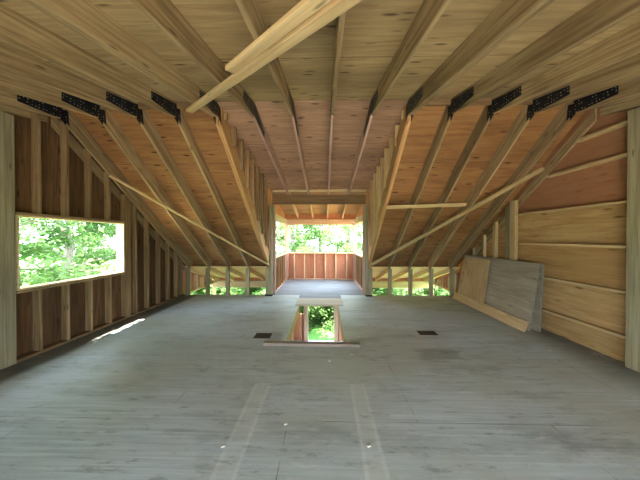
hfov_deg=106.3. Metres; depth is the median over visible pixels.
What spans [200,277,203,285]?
stud
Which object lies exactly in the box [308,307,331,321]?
tree
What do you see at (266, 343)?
board
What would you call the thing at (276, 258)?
stud
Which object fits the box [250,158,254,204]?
stud
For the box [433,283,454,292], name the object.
sill
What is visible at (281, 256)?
stud
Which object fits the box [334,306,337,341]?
post
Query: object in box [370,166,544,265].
diagonal brace
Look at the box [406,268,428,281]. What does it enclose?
rafter
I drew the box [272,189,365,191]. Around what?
strip
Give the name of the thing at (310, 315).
tree
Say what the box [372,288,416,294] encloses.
tree
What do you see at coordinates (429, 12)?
rafter
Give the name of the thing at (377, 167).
stud
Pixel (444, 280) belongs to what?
stud
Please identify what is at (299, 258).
wall
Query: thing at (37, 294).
stud
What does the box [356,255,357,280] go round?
stud
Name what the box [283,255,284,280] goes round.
stud
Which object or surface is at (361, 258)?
stud
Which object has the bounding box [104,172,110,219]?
stud
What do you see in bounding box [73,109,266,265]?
ceiling
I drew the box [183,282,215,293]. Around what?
sill
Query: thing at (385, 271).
rafter
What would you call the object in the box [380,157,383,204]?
stud
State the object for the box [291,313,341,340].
wall
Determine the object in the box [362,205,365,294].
post
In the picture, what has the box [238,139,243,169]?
stud
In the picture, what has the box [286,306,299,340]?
opening trimmer
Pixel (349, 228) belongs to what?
tree
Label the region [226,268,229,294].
post
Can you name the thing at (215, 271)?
rafter
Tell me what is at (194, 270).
rafter
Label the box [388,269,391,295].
post
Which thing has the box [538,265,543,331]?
plywood sheet
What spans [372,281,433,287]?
beam
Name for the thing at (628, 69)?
rafter
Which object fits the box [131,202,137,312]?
stud
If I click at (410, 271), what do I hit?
post
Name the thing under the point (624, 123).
beam
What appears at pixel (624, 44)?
rafter
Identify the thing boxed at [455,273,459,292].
stud
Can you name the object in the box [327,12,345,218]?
rafter
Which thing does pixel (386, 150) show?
stud
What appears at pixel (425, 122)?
ceiling
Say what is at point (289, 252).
rail
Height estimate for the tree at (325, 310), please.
2.683 m
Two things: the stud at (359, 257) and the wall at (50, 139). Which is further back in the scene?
the stud at (359, 257)
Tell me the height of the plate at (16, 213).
0.040 m
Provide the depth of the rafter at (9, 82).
3.86 m
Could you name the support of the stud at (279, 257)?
on the plate
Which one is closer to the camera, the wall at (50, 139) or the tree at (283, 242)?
the wall at (50, 139)
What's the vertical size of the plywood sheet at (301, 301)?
0.021 m
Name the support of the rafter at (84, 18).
attached to the ceiling at (374, 30)
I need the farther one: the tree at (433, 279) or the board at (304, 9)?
the tree at (433, 279)
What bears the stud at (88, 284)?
on the plate at (30, 354)
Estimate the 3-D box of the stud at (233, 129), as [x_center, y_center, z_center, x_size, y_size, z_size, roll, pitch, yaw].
[-1.560,-1.859,4.338,0.090,0.358,0.040,0,0,1]
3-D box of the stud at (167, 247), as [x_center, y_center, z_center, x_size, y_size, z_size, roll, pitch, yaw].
[-4.170,0.840,6.565,0.108,1.587,0.040,0,0,1]
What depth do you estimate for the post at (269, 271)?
7.15 m
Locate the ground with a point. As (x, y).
(324, 334)
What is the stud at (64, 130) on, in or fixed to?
on the plate at (16, 213)
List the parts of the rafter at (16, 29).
gusset plate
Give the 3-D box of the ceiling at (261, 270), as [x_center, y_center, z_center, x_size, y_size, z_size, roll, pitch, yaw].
[-2.920,1.169,8.473,2.710,0.752,2.200,0,0,1]
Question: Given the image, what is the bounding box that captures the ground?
[20,251,442,339]
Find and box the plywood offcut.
[457,257,490,303]
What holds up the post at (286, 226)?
on the floor at (156, 393)
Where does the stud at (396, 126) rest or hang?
on the rafter at (509, 16)
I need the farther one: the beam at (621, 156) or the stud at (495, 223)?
the stud at (495, 223)
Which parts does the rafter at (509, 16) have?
gusset plate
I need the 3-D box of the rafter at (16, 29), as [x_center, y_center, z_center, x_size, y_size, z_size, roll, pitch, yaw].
[-2.277,-0.622,2.651,0.047,3.113,9.715,0,0,1]
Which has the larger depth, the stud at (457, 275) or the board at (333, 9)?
the stud at (457, 275)
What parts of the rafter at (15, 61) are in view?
gusset plate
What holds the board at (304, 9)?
attached to the rafter at (250, 11)
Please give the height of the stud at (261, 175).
1.557 m
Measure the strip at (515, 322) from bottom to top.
0.186 m
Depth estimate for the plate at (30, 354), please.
4.20 m
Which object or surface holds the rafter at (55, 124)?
attached to the wall at (50, 139)
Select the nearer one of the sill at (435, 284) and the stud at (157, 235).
the stud at (157, 235)
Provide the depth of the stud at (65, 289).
3.97 m
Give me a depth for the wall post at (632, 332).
3.14 m
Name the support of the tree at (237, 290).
on the ground
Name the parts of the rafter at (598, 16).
gusset plate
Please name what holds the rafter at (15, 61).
attached to the ceiling at (374, 30)
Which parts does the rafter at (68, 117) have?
gusset plate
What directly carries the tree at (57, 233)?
on the ground
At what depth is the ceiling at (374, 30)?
2.21 m
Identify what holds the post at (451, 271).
on the floor at (156, 393)
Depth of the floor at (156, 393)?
2.56 m
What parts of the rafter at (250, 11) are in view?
gusset plate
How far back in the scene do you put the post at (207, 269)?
7.24 m
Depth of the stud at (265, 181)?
6.66 m
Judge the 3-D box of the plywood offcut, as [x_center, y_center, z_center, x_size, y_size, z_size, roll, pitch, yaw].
[3.938,1.075,6.219,0.196,1.212,1.140,0,0,1]
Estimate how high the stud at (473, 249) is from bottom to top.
1.466 m
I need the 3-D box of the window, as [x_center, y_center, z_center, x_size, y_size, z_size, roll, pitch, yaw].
[-4.244,0.170,4.206,0.160,1.050,1.770,0,0,1]
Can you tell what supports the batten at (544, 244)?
attached to the wall at (606, 182)
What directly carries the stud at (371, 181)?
on the rafter at (509, 16)
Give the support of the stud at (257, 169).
on the rafter at (84, 18)
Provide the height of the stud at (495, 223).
2.125 m
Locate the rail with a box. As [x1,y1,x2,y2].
[289,252,352,253]
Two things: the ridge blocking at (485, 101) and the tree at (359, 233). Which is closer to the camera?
the ridge blocking at (485, 101)
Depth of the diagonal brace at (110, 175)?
5.45 m
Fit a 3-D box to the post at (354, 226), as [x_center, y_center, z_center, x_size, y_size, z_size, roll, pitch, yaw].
[1.457,0.507,9.946,0.140,2.280,0.200,0,0,1]
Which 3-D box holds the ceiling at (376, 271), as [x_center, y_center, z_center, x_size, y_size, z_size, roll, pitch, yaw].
[2.979,1.170,8.350,2.890,0.752,2.200,0,0,1]
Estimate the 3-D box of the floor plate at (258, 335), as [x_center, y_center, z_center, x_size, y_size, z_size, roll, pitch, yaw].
[-1.007,1.692,4.246,0.290,0.006,0.220,0,0,1]
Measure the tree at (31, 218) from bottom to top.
16.882 m
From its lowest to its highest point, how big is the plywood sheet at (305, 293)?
0.018 m
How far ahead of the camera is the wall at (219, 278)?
9.39 m
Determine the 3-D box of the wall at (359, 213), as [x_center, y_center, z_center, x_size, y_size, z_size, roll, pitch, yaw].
[1.496,-0.155,6.904,0.015,4.155,6.330,0,0,1]
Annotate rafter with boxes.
[0,3,250,267]
[0,41,231,267]
[0,69,211,267]
[0,90,192,268]
[0,104,184,270]
[23,0,269,267]
[129,0,298,218]
[190,267,218,280]
[210,267,234,280]
[230,267,245,279]
[235,0,313,218]
[250,267,265,280]
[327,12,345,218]
[342,0,451,218]
[368,0,555,267]
[375,268,387,280]
[387,0,639,268]
[392,268,407,280]
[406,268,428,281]
[407,21,639,268]
[422,268,448,281]
[427,53,639,268]
[447,78,639,268]
[461,95,639,269]
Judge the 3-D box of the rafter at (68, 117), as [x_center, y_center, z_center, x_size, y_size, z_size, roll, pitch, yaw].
[-4.107,-0.622,2.689,0.047,3.113,9.715,0,0,1]
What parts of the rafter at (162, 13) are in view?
gusset plate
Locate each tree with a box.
[19,217,115,286]
[19,218,115,284]
[19,218,115,285]
[19,223,86,265]
[20,225,66,282]
[21,218,115,267]
[24,224,115,272]
[194,279,243,294]
[210,287,265,294]
[276,222,340,255]
[276,224,315,253]
[279,223,361,252]
[300,306,323,331]
[300,306,333,323]
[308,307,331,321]
[311,306,333,332]
[314,223,361,254]
[315,225,361,252]
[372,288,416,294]
[397,279,448,295]
[419,279,448,295]
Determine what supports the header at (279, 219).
attached to the wall at (279, 211)
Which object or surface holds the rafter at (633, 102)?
attached to the wall at (606, 182)
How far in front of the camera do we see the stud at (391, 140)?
4.64 m
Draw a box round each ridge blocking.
[62,102,191,109]
[425,98,573,105]
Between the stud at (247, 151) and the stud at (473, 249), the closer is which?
the stud at (247, 151)
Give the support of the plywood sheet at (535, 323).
on the floor at (156, 393)
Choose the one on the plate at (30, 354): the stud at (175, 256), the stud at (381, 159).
the stud at (175, 256)
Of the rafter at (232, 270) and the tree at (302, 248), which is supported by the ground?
the tree at (302, 248)
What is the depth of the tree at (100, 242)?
12.60 m
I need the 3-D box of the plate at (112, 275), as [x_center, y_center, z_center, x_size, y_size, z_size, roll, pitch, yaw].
[-4.233,0.716,4.215,0.140,0.040,1.800,0,0,1]
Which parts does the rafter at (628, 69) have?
gusset plate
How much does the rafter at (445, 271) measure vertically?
0.858 m
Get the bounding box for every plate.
[0,294,183,369]
[15,212,124,222]
[16,272,124,293]
[253,333,272,337]
[289,278,352,279]
[417,331,437,334]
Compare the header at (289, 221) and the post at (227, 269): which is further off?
the header at (289, 221)
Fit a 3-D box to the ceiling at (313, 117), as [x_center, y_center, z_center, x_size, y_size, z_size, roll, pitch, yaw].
[-0.053,-1.610,7.056,3.500,1.165,6.668,0,0,1]
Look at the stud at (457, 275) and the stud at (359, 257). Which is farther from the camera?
the stud at (359, 257)
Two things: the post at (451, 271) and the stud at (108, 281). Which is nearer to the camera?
the stud at (108, 281)
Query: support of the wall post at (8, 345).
on the plate at (30, 354)
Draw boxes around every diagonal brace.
[109,174,268,264]
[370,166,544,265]
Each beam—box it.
[212,280,265,286]
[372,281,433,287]
[546,153,626,177]
[575,120,627,142]
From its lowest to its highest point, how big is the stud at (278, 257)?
1.036 m
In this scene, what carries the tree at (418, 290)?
on the ground
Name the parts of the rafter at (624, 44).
gusset plate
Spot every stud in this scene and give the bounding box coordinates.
[31,112,41,213]
[33,289,42,350]
[60,121,68,215]
[61,284,69,339]
[84,149,91,217]
[85,280,92,330]
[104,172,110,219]
[105,277,111,322]
[120,194,130,316]
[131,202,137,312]
[144,217,149,307]
[155,230,160,303]
[165,242,169,299]
[173,251,177,296]
[178,257,182,294]
[193,275,197,288]
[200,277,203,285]
[224,112,227,120]
[231,127,236,146]
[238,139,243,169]
[245,149,249,188]
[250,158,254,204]
[255,167,259,219]
[260,174,263,233]
[264,180,266,244]
[276,258,276,289]
[277,257,278,286]
[279,257,280,284]
[281,256,282,282]
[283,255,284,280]
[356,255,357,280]
[359,257,360,284]
[361,258,361,287]
[370,180,372,244]
[373,173,375,233]
[376,166,379,219]
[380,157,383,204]
[384,148,388,187]
[389,138,393,168]
[395,125,399,145]
[442,278,446,286]
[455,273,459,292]
[472,248,475,255]
[483,235,485,256]
[493,221,497,257]
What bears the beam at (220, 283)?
attached to the wall at (219, 278)
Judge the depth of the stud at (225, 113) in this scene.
3.95 m
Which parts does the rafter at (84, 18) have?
gusset plate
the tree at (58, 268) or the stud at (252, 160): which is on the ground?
the tree at (58, 268)
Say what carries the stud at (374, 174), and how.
on the rafter at (509, 16)
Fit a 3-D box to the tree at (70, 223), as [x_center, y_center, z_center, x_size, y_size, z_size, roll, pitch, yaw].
[-15.676,-2.918,9.575,9.325,14.655,8.781,0,1,-31]
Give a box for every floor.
[0,279,639,479]
[291,340,342,341]
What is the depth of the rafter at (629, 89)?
4.04 m
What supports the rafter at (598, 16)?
attached to the ceiling at (374, 30)
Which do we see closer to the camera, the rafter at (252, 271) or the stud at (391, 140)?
the stud at (391, 140)
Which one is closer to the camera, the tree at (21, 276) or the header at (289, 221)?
the tree at (21, 276)
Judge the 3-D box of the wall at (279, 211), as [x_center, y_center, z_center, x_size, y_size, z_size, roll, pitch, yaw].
[-1.568,-0.155,6.968,0.015,4.155,6.330,0,0,1]
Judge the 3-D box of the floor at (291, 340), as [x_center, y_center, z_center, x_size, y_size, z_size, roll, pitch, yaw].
[-0.012,4.345,4.262,8.800,0.100,11.850,0,0,1]
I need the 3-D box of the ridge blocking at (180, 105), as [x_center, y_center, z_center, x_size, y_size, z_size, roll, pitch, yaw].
[-2.958,-2.101,3.765,2.578,0.090,0.035,0,0,1]
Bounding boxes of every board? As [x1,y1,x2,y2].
[186,0,361,112]
[225,0,331,72]
[263,341,359,347]
[386,203,466,208]
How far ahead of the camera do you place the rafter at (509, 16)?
2.21 m
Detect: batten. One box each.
[516,243,625,247]
[517,200,626,215]
[542,308,624,338]
[544,276,625,293]
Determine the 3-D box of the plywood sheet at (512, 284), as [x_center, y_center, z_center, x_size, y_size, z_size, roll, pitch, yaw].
[3.992,1.055,5.632,0.208,1.263,2.410,0,0,1]
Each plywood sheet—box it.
[295,298,342,305]
[299,290,340,297]
[466,255,540,331]
[532,264,542,330]
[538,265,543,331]
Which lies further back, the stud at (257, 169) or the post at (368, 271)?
the post at (368, 271)
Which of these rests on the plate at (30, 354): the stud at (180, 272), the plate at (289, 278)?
the stud at (180, 272)
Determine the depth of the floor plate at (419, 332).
4.36 m
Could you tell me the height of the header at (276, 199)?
0.280 m
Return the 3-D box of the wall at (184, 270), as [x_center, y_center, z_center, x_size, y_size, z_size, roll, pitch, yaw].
[-4.221,1.226,8.300,0.015,0.870,2.000,0,0,1]
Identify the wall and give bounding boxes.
[8,113,185,355]
[183,268,211,291]
[219,278,261,279]
[227,122,284,267]
[285,214,356,278]
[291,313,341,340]
[357,138,394,250]
[372,278,428,280]
[435,271,460,289]
[455,107,636,362]
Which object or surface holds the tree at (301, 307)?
on the ground
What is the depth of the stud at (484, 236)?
6.12 m
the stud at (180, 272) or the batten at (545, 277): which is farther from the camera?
the stud at (180, 272)
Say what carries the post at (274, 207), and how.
on the floor at (156, 393)
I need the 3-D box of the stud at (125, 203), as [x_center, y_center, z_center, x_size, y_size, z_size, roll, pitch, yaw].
[-4.198,0.336,5.191,0.108,2.618,0.140,0,0,1]
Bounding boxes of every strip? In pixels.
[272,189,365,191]
[452,292,529,331]
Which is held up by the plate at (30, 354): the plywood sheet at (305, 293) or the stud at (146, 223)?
the stud at (146, 223)
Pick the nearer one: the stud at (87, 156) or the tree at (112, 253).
the stud at (87, 156)
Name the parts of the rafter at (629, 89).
gusset plate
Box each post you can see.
[0,111,16,369]
[186,268,189,294]
[206,268,209,294]
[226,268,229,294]
[246,268,249,295]
[265,204,272,295]
[273,206,275,294]
[285,225,288,279]
[304,306,307,340]
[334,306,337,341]
[353,225,356,279]
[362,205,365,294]
[365,204,372,296]
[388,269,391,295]
[408,269,412,295]
[429,269,432,295]
[449,269,453,296]
[505,200,517,260]
[625,106,639,372]
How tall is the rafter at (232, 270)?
0.858 m
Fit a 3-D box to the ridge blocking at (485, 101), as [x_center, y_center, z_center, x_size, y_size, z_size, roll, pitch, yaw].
[2.791,-2.100,3.645,2.722,0.090,0.035,0,0,1]
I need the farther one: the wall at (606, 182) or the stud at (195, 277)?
the stud at (195, 277)
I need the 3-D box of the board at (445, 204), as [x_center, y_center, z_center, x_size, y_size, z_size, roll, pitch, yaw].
[2.273,-0.729,5.149,1.673,0.119,0.082,0,0,3]
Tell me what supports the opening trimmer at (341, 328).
attached to the floor at (156, 393)
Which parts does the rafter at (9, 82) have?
gusset plate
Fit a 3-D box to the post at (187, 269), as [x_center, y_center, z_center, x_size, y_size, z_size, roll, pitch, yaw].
[-4.011,1.264,7.296,0.100,0.811,0.090,0,0,1]
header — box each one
[272,195,365,204]
[276,214,286,224]
[287,219,354,224]
[355,215,361,224]
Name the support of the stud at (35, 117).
on the plate at (16, 213)
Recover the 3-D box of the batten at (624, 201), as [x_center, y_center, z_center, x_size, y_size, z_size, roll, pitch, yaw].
[4.197,-0.524,4.154,0.100,0.038,1.870,0,0,1]
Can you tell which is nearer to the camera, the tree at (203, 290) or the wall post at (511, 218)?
the wall post at (511, 218)
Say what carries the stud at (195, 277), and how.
on the sill at (199, 287)
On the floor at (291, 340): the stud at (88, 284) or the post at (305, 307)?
the post at (305, 307)
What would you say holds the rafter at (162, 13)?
attached to the ceiling at (313, 117)
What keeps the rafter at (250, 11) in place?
attached to the ceiling at (313, 117)
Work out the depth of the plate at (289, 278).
10.00 m
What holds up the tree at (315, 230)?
on the ground
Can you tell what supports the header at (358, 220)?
attached to the wall at (359, 213)
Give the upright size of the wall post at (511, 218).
2.533 m
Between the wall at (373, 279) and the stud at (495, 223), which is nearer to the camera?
the stud at (495, 223)
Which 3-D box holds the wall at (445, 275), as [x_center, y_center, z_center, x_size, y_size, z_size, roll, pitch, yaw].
[4.342,1.228,8.122,0.015,0.870,2.000,0,0,1]
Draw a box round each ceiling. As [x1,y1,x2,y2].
[0,0,639,102]
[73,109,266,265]
[183,266,266,277]
[218,100,407,213]
[370,266,460,278]
[371,105,584,266]
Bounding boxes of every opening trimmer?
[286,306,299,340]
[338,308,344,341]
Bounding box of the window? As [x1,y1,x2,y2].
[15,215,124,290]
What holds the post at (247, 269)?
on the floor at (156, 393)
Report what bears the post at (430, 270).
on the floor at (156, 393)
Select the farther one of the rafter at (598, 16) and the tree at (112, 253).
the tree at (112, 253)
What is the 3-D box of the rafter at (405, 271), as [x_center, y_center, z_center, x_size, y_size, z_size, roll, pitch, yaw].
[2.722,1.245,8.343,0.040,0.858,2.213,0,0,1]
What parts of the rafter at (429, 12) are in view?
gusset plate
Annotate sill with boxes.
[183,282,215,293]
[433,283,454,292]
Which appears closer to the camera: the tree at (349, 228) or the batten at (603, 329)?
the batten at (603, 329)

